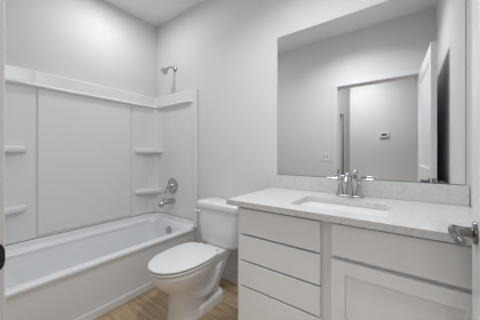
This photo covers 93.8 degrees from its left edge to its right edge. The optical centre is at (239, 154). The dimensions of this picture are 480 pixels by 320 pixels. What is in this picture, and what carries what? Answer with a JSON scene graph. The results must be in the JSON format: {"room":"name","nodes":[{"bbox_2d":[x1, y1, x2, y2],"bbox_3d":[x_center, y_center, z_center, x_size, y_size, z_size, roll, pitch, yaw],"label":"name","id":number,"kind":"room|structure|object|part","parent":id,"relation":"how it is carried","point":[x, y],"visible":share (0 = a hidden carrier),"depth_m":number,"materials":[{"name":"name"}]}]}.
{"room":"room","nodes":[
{"label":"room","id":0,"kind":"room"},
{"bbox_2d":[5,0,156,245],"bbox_3d":[-1.526,-0.200,2.168,0.100,2.740,1.762,0,0,36],"label":"wall","id":1,"kind":"structure","parent":0,"point":[97,42],"depth_m":2.14,"materials":[{"name":"paint"}]},
{"bbox_2d":[5,64,197,244],"bbox_3d":[-1.186,0.040,1.930,0.729,1.453,1.542,0,0,36],"label":"tub surround","id":2,"kind":"object","parent":1,"relation":"attached to","point":[79,154],"visible":0.98,"depth_m":2.15,"materials":[{"name":"white plastic"}]},
{"bbox_2d":[5,205,27,214],"bbox_3d":[-1.765,0.425,1.630,0.128,0.050,0.353,0,0,36],"label":"corner shelf","id":3,"kind":"object","parent":2,"relation":"attached to","point":[9,209],"depth_m":1.73,"materials":[{"name":"white plastic"}]},
{"bbox_2d":[5,146,27,152],"bbox_3d":[-1.765,-0.041,1.630,0.128,0.050,0.353,0,0,36],"label":"corner shelf","id":4,"kind":"object","parent":2,"relation":"attached to","point":[8,149],"depth_m":1.72,"materials":[{"name":"white plastic"}]},
{"bbox_3d":[-1.470,0.003,2.138,0.025,1.371,1.542,0,0,36],"label":"panel","id":5,"kind":"part","parent":2,"relation":"part of","materials":[{"name":"white plastic"}]},
{"bbox_2d":[134,188,162,193],"bbox_3d":[-1.055,0.425,2.598,0.128,0.050,0.288,0,0,36],"label":"corner shelf","id":6,"kind":"object","parent":2,"relation":"attached to","point":[136,190],"depth_m":2.58,"materials":[{"name":"white plastic"}]},
{"bbox_2d":[134,149,162,152],"bbox_3d":[-1.055,-0.041,2.598,0.128,0.050,0.288,0,0,36],"label":"corner shelf","id":7,"kind":"object","parent":2,"relation":"attached to","point":[135,150],"depth_m":2.57,"materials":[{"name":"white plastic"}]},
{"bbox_2d":[158,198,174,207],"bbox_3d":[-0.814,0.527,2.483,0.072,0.101,0.189,0,0,36],"label":"tub spout","id":8,"kind":"object","parent":2,"relation":"attached to","point":[170,200],"visible":1,"depth_m":2.46,"materials":[{"name":"silver metal"}]},
{"bbox_2d":[165,178,177,193],"bbox_3d":[-0.795,0.354,2.527,0.176,0.176,0.090,0,0,36],"label":"shower valve","id":9,"kind":"object","parent":2,"relation":"attached to","point":[172,186],"visible":1,"depth_m":2.53,"materials":[{"name":"silver metal"}]},
{"bbox_3d":[-0.731,0.040,2.540,0.716,1.453,0.020,0,0,36],"label":"panel","id":10,"kind":"part","parent":2,"relation":"part of","materials":[{"name":"white plastic"}]},
{"bbox_2d":[105,0,202,26],"bbox_3d":[-0.582,-1.610,-0.487,4.763,0.080,4.927,0,0,36],"label":"ceiling","id":11,"kind":"structure","parent":0,"point":[156,13],"depth_m":2.40,"materials":[{"name":"paint"}]},
{"bbox_2d":[94,278,237,319],"bbox_3d":[-0.582,1.210,-0.487,4.763,0.080,4.927,0,0,36],"label":"floor","id":12,"kind":"structure","parent":0,"point":[152,304],"depth_m":1.71,"materials":[{"name":"brown wood"}]},
{"bbox_2d":[5,212,194,319],"bbox_3d":[-1.200,0.932,1.939,0.689,0.475,1.539,0,0,36],"label":"bathtub","id":13,"kind":"object","parent":12,"relation":"on","point":[86,273],"visible":0.86,"depth_m":1.78,"materials":[{"name":"ceramic"}]},
{"bbox_3d":[-0.782,0.828,2.460,0.082,0.081,0.020,0,0,36],"label":"overflow plate","id":14,"kind":"part","parent":13,"relation":"part of","materials":[{"name":"silver metal"}]},
{"bbox_2d":[147,197,237,319],"bbox_3d":[-0.330,0.788,1.750,0.471,0.764,0.797,0,0,36],"label":"toilet","id":15,"kind":"object","parent":12,"relation":"on","point":[190,273],"visible":0.98,"depth_m":1.66,"materials":[{"name":"white ceramic"}]},
{"bbox_3d":[-0.420,0.768,1.625,0.372,0.024,0.486,0,0,36],"label":"seat","id":16,"kind":"part","parent":15,"relation":"part of","materials":[{"name":"white plastic"}]},
{"bbox_3d":[-0.419,0.743,1.628,0.374,0.028,0.494,0,0,36],"label":"seat lid","id":17,"kind":"part","parent":15,"relation":"part of","materials":[{"name":"white plastic"}]},
{"bbox_3d":[-0.158,0.440,1.984,0.470,0.068,0.217,0,0,36],"label":"tank lid","id":18,"kind":"part","parent":15,"relation":"part of","materials":[{"name":"white ceramic"}]},
{"bbox_3d":[-0.155,0.630,1.988,0.444,0.311,0.199,0,0,36],"label":"tank","id":19,"kind":"part","parent":15,"relation":"part of","materials":[{"name":"white ceramic"}]},
{"bbox_2d":[238,206,471,319],"bbox_3d":[0.571,0.732,1.233,1.062,0.876,0.582,0,0,36],"label":"vanity cabinet","id":20,"kind":"object","parent":12,"relation":"on","point":[290,267],"visible":0.87,"depth_m":0.97,"materials":[{"name":"paint"}]},
{"bbox_3d":[0.186,0.904,1.173,0.460,0.302,0.029,0,0,36],"label":"drawer","id":21,"kind":"part","parent":20,"relation":"part of","materials":[{"name":"paint"}]},
{"bbox_3d":[0.186,0.675,1.173,0.460,0.132,0.029,0,0,36],"label":"drawer","id":22,"kind":"part","parent":20,"relation":"part of","materials":[{"name":"paint"}]},
{"bbox_3d":[0.186,0.529,1.173,0.460,0.138,0.029,0,0,36],"label":"drawer","id":23,"kind":"part","parent":20,"relation":"part of","materials":[{"name":"paint"}]},
{"bbox_3d":[0.186,0.377,1.173,0.460,0.142,0.029,0,0,36],"label":"drawer","id":24,"kind":"part","parent":20,"relation":"part of","materials":[{"name":"paint"}]},
{"bbox_2d":[226,187,471,245],"bbox_3d":[0.547,0.278,1.237,1.112,0.030,0.608,0,0,36],"label":"countertop","id":25,"kind":"structure","parent":20,"relation":"on","point":[428,220],"depth_m":1.05,"materials":[{"name":"stone"}]},
{"bbox_2d":[300,201,388,215],"bbox_3d":[0.524,0.369,1.184,0.475,0.151,0.316,0,0,36],"label":"sink","id":26,"kind":"object","parent":25,"relation":"in","point":[361,210],"visible":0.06,"depth_m":1.22,"materials":[{"name":"white ceramic"}]},
{"bbox_2d":[328,172,373,198],"bbox_3d":[0.679,0.183,1.395,0.184,0.158,0.200,0,0,-11],"label":"faucet","id":27,"kind":"object","parent":25,"relation":"on","point":[348,176],"visible":1,"depth_m":1.38,"materials":[{"name":"silver metal"}]},
{"bbox_3d":[0.638,0.198,1.429,0.047,0.113,0.047,0,0,36],"label":"handle","id":28,"kind":"part","parent":27,"relation":"part of","materials":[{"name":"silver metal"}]},
{"bbox_3d":[0.652,0.178,1.358,0.050,0.149,0.149,0,0,36],"label":"spout","id":29,"kind":"part","parent":27,"relation":"part of","materials":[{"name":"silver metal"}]},
{"bbox_3d":[0.681,0.256,1.398,0.160,0.014,0.052,0,0,36],"label":"plate","id":30,"kind":"part","parent":27,"relation":"part of","materials":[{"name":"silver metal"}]},
{"bbox_3d":[0.725,0.198,1.366,0.047,0.113,0.047,0,0,36],"label":"handle","id":31,"kind":"part","parent":27,"relation":"part of","materials":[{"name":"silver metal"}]},
{"bbox_3d":[0.608,0.374,0.863,0.484,0.140,0.029,0,0,36],"label":"false drawer","id":32,"kind":"part","parent":20,"relation":"part of","materials":[{"name":"paint"}]},
{"bbox_3d":[0.608,0.759,0.864,0.486,0.592,0.029,0,0,36],"label":"door","id":33,"kind":"part","parent":20,"relation":"part of","materials":[{"name":"paint"}]},
{"bbox_2d":[157,0,469,272],"bbox_3d":[0.107,-0.200,2.001,2.732,2.740,0.100,0,0,36],"label":"wall","id":34,"kind":"structure","parent":0,"point":[226,50],"depth_m":2.05,"materials":[{"name":"paint"}]},
{"bbox_2d":[161,66,176,74],"bbox_3d":[-0.788,-0.937,2.485,0.076,0.128,0.175,0,0,36],"label":"shower","id":35,"kind":"object","parent":34,"relation":"attached to","point":[164,71],"visible":1,"depth_m":2.45,"materials":[{"name":"silver metal"}]},
{"bbox_2d":[221,268,237,284],"bbox_3d":[-0.063,1.123,2.055,0.932,0.095,0.013,0,0,36],"label":"baseboard","id":36,"kind":"structure","parent":34,"relation":"attached to","point":[231,276],"depth_m":2.06,"materials":[{"name":"paint"}]},
{"bbox_2d":[277,0,465,184],"bbox_3d":[0.732,-0.386,1.476,1.072,1.086,0.006,0,0,36],"label":"mirror","id":37,"kind":"object","parent":34,"relation":"attached to","point":[378,91],"visible":0.92,"depth_m":1.38,"materials":[{"name":"silver glass"}]},
{"bbox_2d":[275,175,469,205],"bbox_3d":[0.727,0.211,1.471,1.098,0.102,0.018,0,0,36],"label":"backsplash","id":38,"kind":"structure","parent":34,"relation":"attached to","point":[422,192],"depth_m":1.33,"materials":[{"name":"stone"}]},
{"bbox_2d":[470,0,471,207],"bbox_3d":[0.792,-0.200,0.541,0.100,2.740,1.645,0,0,36],"label":"wall","id":39,"kind":"structure","parent":0,"point":[470,0],"depth_m":1.12,"materials":[{"name":"paint"}]},
{"bbox_3d":[-0.132,-0.200,0.126,4.563,2.740,0.117,0,0,36],"label":"wall","id":40,"kind":"structure","parent":0,"visible":0},
{"bbox_2d":[0,0,4,319],"bbox_3d":[-0.226,0.111,0.195,0.968,2.119,0.143,0,0,36],"label":"door frame","id":41,"kind":"structure","parent":40,"relation":"attached to","point":[2,2],"depth_m":0.50,"materials":[{"name":"paint"}]},
{"bbox_3d":[-0.540,0.224,0.472,0.005,0.060,0.064,0,0,40],"label":"strike plate","id":42,"kind":"part","parent":41,"relation":"part of","materials":[{"name":"metal"}]},
{"bbox_2d":[447,0,479,319],"bbox_3d":[0.440,0.141,0.329,0.157,2.034,0.880,0,0,39],"label":"door","id":43,"kind":"structure","parent":40,"relation":"in","point":[456,232],"depth_m":0.62,"materials":[{"name":"paint"}]},
{"bbox_3d":[0.589,0.220,0.612,0.028,0.032,0.125,0,0,36],"label":"lever","id":44,"kind":"part","parent":43,"relation":"part of","materials":[{"name":"silver metal"}]},
{"bbox_3d":[0.632,0.218,0.638,0.056,0.064,0.064,0,0,39],"label":"handle","id":45,"kind":"part","parent":43,"relation":"part of","materials":[{"name":"silver metal"}]}
]}

